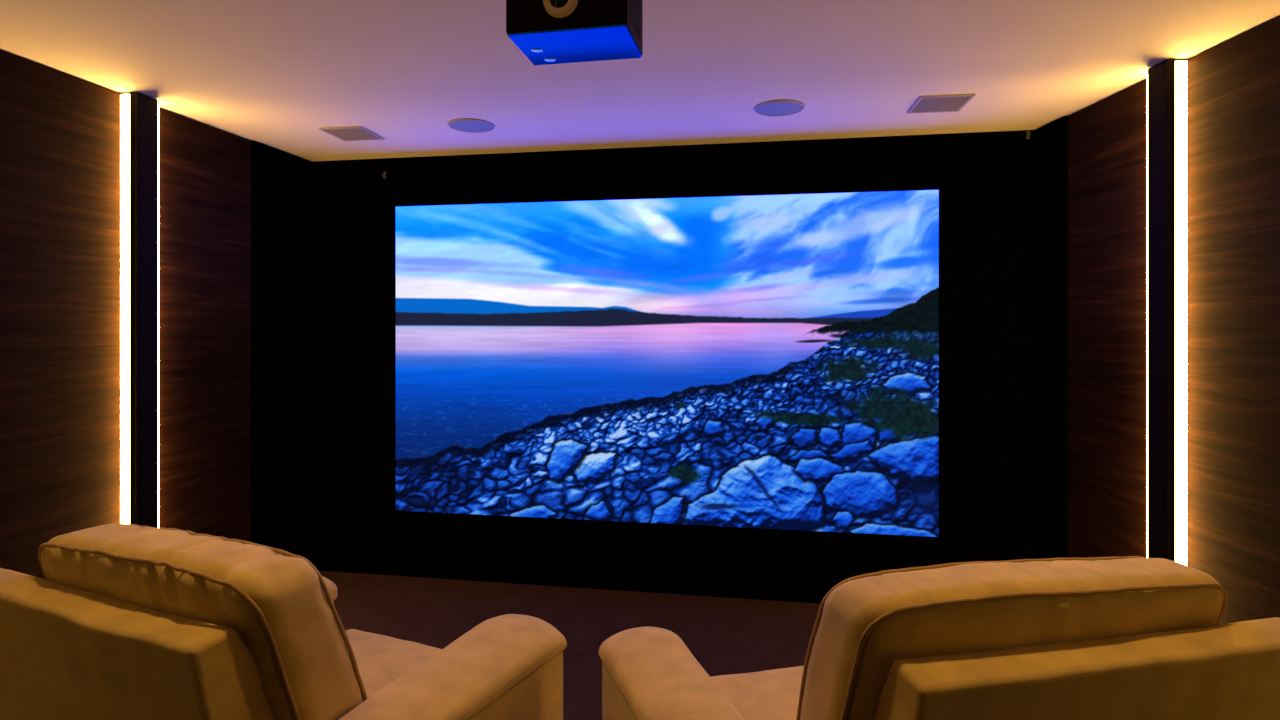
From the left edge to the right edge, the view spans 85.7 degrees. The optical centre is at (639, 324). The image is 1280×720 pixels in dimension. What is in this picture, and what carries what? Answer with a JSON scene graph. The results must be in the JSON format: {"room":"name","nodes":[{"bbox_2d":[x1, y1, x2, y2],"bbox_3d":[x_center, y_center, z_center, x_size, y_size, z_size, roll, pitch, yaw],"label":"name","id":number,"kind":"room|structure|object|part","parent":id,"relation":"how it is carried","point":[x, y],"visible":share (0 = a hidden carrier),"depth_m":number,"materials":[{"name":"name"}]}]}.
{"room":"home theater","nodes":[
{"label":"home theater","id":0,"kind":"room"},
{"bbox_2d":[319,571,819,719],"bbox_3d":[-0.496,1.550,0.963,5.524,0.100,6.725,0,0,0],"label":"floor","id":1,"kind":"structure","parent":0,"point":[726,636],"depth_m":3.55,"materials":[{"name":"brown carpet"}]},
{"bbox_2d":[0,523,566,719],"bbox_3d":[-0.934,0.995,1.859,1.216,1.009,0.957,0,0,24],"label":"armchair","id":2,"kind":"object","parent":1,"relation":"on","point":[124,621],"visible":1,"depth_m":1.52,"materials":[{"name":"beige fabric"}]},
{"bbox_3d":[-1.194,1.020,1.653,0.900,0.824,0.366,0,0,23],"label":"frame","id":3,"kind":"part","parent":2,"relation":"part of","materials":[{"name":"beige fabric"}]},
{"bbox_2d":[41,523,363,719],"bbox_3d":[-1.065,0.761,1.687,0.808,0.540,0.387,0,0,24],"label":"cushion","id":4,"kind":"object","parent":2,"relation":"on","point":[285,651],"depth_m":1.48,"materials":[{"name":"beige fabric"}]},
{"bbox_3d":[-1.294,0.900,2.085,0.258,0.088,0.754,0,0,23],"label":"armrest","id":5,"kind":"part","parent":2,"relation":"part of","materials":[{"name":"beige fabric"}]},
{"bbox_2d":[345,629,441,697],"bbox_3d":[-0.857,1.113,1.964,0.632,0.201,0.690,0,0,24],"label":"seat cushion","id":6,"kind":"object","parent":2,"relation":"on","point":[381,660],"depth_m":2.13,"materials":[{"name":"beige fabric"}]},
{"bbox_3d":[-0.470,0.900,1.727,0.258,0.088,0.754,0,0,23],"label":"armrest","id":7,"kind":"part","parent":2,"relation":"part of","materials":[{"name":"beige fabric"}]},
{"bbox_3d":[-0.472,1.183,1.725,0.244,0.495,0.708,0,0,24],"label":"panel","id":8,"kind":"part","parent":2,"relation":"part of","materials":[{"name":"beige fabric"}]},
{"bbox_2d":[599,556,1279,719],"bbox_3d":[0.707,0.997,1.700,1.512,1.007,0.943,0,0,-12],"label":"armchair","id":9,"kind":"object","parent":1,"relation":"on","point":[1126,637],"visible":1,"depth_m":1.32,"materials":[{"name":"beige fabric"}]},
{"bbox_3d":[0.098,1.183,1.635,0.209,0.495,0.729,0,0,-17],"label":"panel","id":10,"kind":"part","parent":9,"relation":"part of","materials":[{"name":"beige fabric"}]},
{"bbox_3d":[0.097,0.900,1.634,0.223,0.088,0.768,0,0,-17],"label":"armrest","id":11,"kind":"part","parent":9,"relation":"part of","materials":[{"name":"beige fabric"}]},
{"bbox_2d":[711,666,803,719],"bbox_3d":[0.713,1.113,1.831,0.982,0.200,0.690,0,0,-12],"label":"seat cushion","id":12,"kind":"object","parent":9,"relation":"on","point":[773,694],"depth_m":1.94,"materials":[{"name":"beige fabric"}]},
{"bbox_2d":[800,558,1223,719],"bbox_3d":[0.787,0.762,1.501,0.868,0.538,0.380,0,0,-12],"label":"cushion","id":13,"kind":"object","parent":9,"relation":"on","point":[869,629],"depth_m":1.33,"materials":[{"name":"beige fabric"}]},
{"bbox_3d":[0.881,1.021,1.440,0.900,0.825,0.362,0,0,-12],"label":"frame","id":14,"kind":"part","parent":9,"relation":"part of","materials":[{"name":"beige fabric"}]},
{"bbox_2d":[0,0,1279,161],"bbox_3d":[-0.496,-1.050,0.963,5.524,0.100,6.725,0,0,0],"label":"ceiling","id":15,"kind":"structure","parent":0,"point":[272,73],"depth_m":2.64,"materials":[{"name":"beige paint"}]},
{"bbox_2d":[319,126,384,140],"bbox_3d":[-1.498,-0.996,3.597,0.230,0.008,0.230,0,0,8],"label":"ceiling vent","id":16,"kind":"object","parent":15,"relation":"in","point":[355,133],"visible":1,"depth_m":3.58,"materials":[{"name":"grey metal"}]},
{"bbox_2d":[448,118,494,132],"bbox_3d":[-0.843,-0.996,3.450,0.230,0.009,0.230,0,0,0],"label":"ceiling speaker","id":17,"kind":"object","parent":15,"relation":"attached to","point":[471,125],"visible":1,"depth_m":3.43,"materials":[{"name":"grey paint"}]},
{"bbox_2d":[506,0,642,64],"bbox_3d":[-0.173,-0.879,1.877,0.328,0.241,0.242,0,0,11],"label":"ceiling projector","id":18,"kind":"object","parent":15,"relation":"hanging from","point":[547,32],"visible":1,"depth_m":1.80,"materials":[{"name":"black plastic"}]},
{"bbox_2d":[630,0,641,42],"bbox_3d":[-0.011,-0.850,1.857,0.002,0.119,0.160,0,0,11],"label":"vent grille","id":19,"kind":"object","parent":18,"relation":"attached to","point":[630,0],"depth_m":1.87,"materials":[{"name":"black plastic"}]},
{"bbox_2d":[754,99,804,116],"bbox_3d":[0.639,-0.996,3.172,0.230,0.009,0.230,0,0,0],"label":"ceiling speaker","id":20,"kind":"object","parent":15,"relation":"attached to","point":[780,107],"visible":1,"depth_m":3.15,"materials":[{"name":"grey paint"}]},
{"bbox_2d":[756,102,801,114],"bbox_3d":[0.639,-0.995,3.172,0.208,0.008,0.208,0,0,0],"label":"grille","id":21,"kind":"object","parent":20,"relation":"attached to","point":[764,108],"depth_m":3.16,"materials":[{"name":"white metal"}]},
{"bbox_2d":[907,94,975,113],"bbox_3d":[1.352,-0.996,3.110,0.230,0.008,0.230,0,0,8],"label":"ceiling vent","id":22,"kind":"object","parent":15,"relation":"in","point":[936,103],"visible":1,"depth_m":3.09,"materials":[{"name":"white metal"}]},
{"bbox_2d":[312,130,1034,603],"bbox_3d":[0.020,0.250,3.937,4.139,2.500,0.120,0,0,10],"label":"wall","id":23,"kind":"structure","parent":0,"point":[995,170],"depth_m":3.85,"materials":[{"name":"black paint"}]},
{"bbox_2d":[381,172,956,554],"bbox_3d":[0.051,0.198,3.816,3.189,1.958,0.053,0,0,10],"label":"projection screen","id":24,"kind":"object","parent":23,"relation":"attached to","point":[773,362],"visible":1,"depth_m":3.78,"materials":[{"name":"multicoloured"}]},
{"bbox_2d":[1026,130,1030,138],"bbox_3d":[1.987,-0.975,3.523,0.016,0.045,0.031,0,0,10],"label":"wall bracket","id":25,"kind":"object","parent":23,"relation":"attached to","point":[1028,134],"visible":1,"depth_m":3.54,"materials":[{"name":"grey metal"}]},
{"bbox_3d":[2.168,0.250,0.616,0.120,2.500,5.831,0,0,-1],"label":"wall","id":26,"kind":"structure","parent":0,"visible":0},
{"bbox_2d":[1068,79,1146,557],"bbox_3d":[2.050,0.252,3.009,0.018,2.496,0.547,0,0,-1],"label":"wood wall panel","id":27,"kind":"object","parent":26,"relation":"attached to","point":[1107,138],"visible":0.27,"depth_m":3.01,"materials":[{"name":"brown wood"}]},
{"bbox_2d":[1147,74,1147,557],"bbox_3d":[2.031,0.250,2.708,0.065,2.480,0.047,0,0,-1],"label":"light strip","id":28,"kind":"object","parent":26,"relation":"attached to","point":[1147,74],"visible":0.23,"depth_m":2.72,"materials":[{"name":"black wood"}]},
{"bbox_2d":[1148,59,1187,560],"bbox_3d":[2.020,0.252,2.635,0.093,2.497,0.097,0,0,-1],"label":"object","id":29,"kind":"structure","parent":26,"relation":"attached to","point":[1160,75],"depth_m":2.62,"materials":[{"name":"black wood"}]},
{"bbox_2d":[1174,60,1187,565],"bbox_3d":[2.025,0.250,2.581,0.048,2.480,0.008,0,0,-1],"label":"light strip","id":30,"kind":"object","parent":26,"relation":"attached to","point":[1180,66],"visible":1,"depth_m":2.58,"materials":[{"name":"white plastic"}]},
{"bbox_2d":[1188,16,1279,624],"bbox_3d":[2.083,0.252,1.402,0.017,2.496,2.364,0,0,-1],"label":"wood wall panel","id":31,"kind":"object","parent":26,"relation":"attached to","point":[1234,84],"visible":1,"depth_m":2.38,"materials":[{"name":"brown wood"}]},
{"bbox_3d":[-2.653,0.250,0.973,0.120,2.500,6.622,0,0,10],"label":"wall","id":32,"kind":"structure","parent":0,"visible":0},
{"bbox_2d":[0,50,119,578],"bbox_3d":[-2.467,0.252,1.641,0.018,2.496,2.684,0,0,10],"label":"wood wall panel","id":33,"kind":"object","parent":32,"relation":"attached to","point":[60,131],"visible":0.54,"depth_m":2.69,"materials":[{"name":"brown wood"}]},
{"bbox_2d":[120,94,130,523],"bbox_3d":[-2.206,0.250,2.956,0.048,2.480,0.008,0,0,10],"label":"light strip","id":34,"kind":"object","parent":32,"relation":"attached to","point":[125,99],"visible":0.65,"depth_m":2.95,"materials":[{"name":"white plastic"}]},
{"bbox_2d":[120,92,157,527],"bbox_3d":[-2.189,0.252,3.010,0.099,2.497,0.104,0,0,10],"label":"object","id":35,"kind":"structure","parent":32,"relation":"attached to","point":[144,108],"depth_m":2.98,"materials":[{"name":"black wood"}]},
{"bbox_2d":[158,105,158,527],"bbox_3d":[-2.194,0.250,3.090,0.061,2.480,0.049,0,0,10],"label":"light strip","id":36,"kind":"object","parent":32,"relation":"attached to","point":[158,105],"visible":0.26,"depth_m":3.10,"materials":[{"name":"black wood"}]},
{"bbox_2d":[159,107,250,541],"bbox_3d":[-2.159,0.252,3.424,0.017,2.496,0.612,0,0,10],"label":"wood wall panel","id":37,"kind":"object","parent":32,"relation":"attached to","point":[205,170],"visible":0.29,"depth_m":3.40,"materials":[{"name":"brown wood"}]},
{"bbox_2d":[251,141,311,562],"bbox_3d":[-2.057,0.252,3.968,0.034,2.497,0.492,0,0,10],"label":"acoustic panel","id":38,"kind":"object","parent":32,"relation":"attached to","point":[281,181],"visible":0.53,"depth_m":3.94,"materials":[{"name":"black fabric"}]}
]}

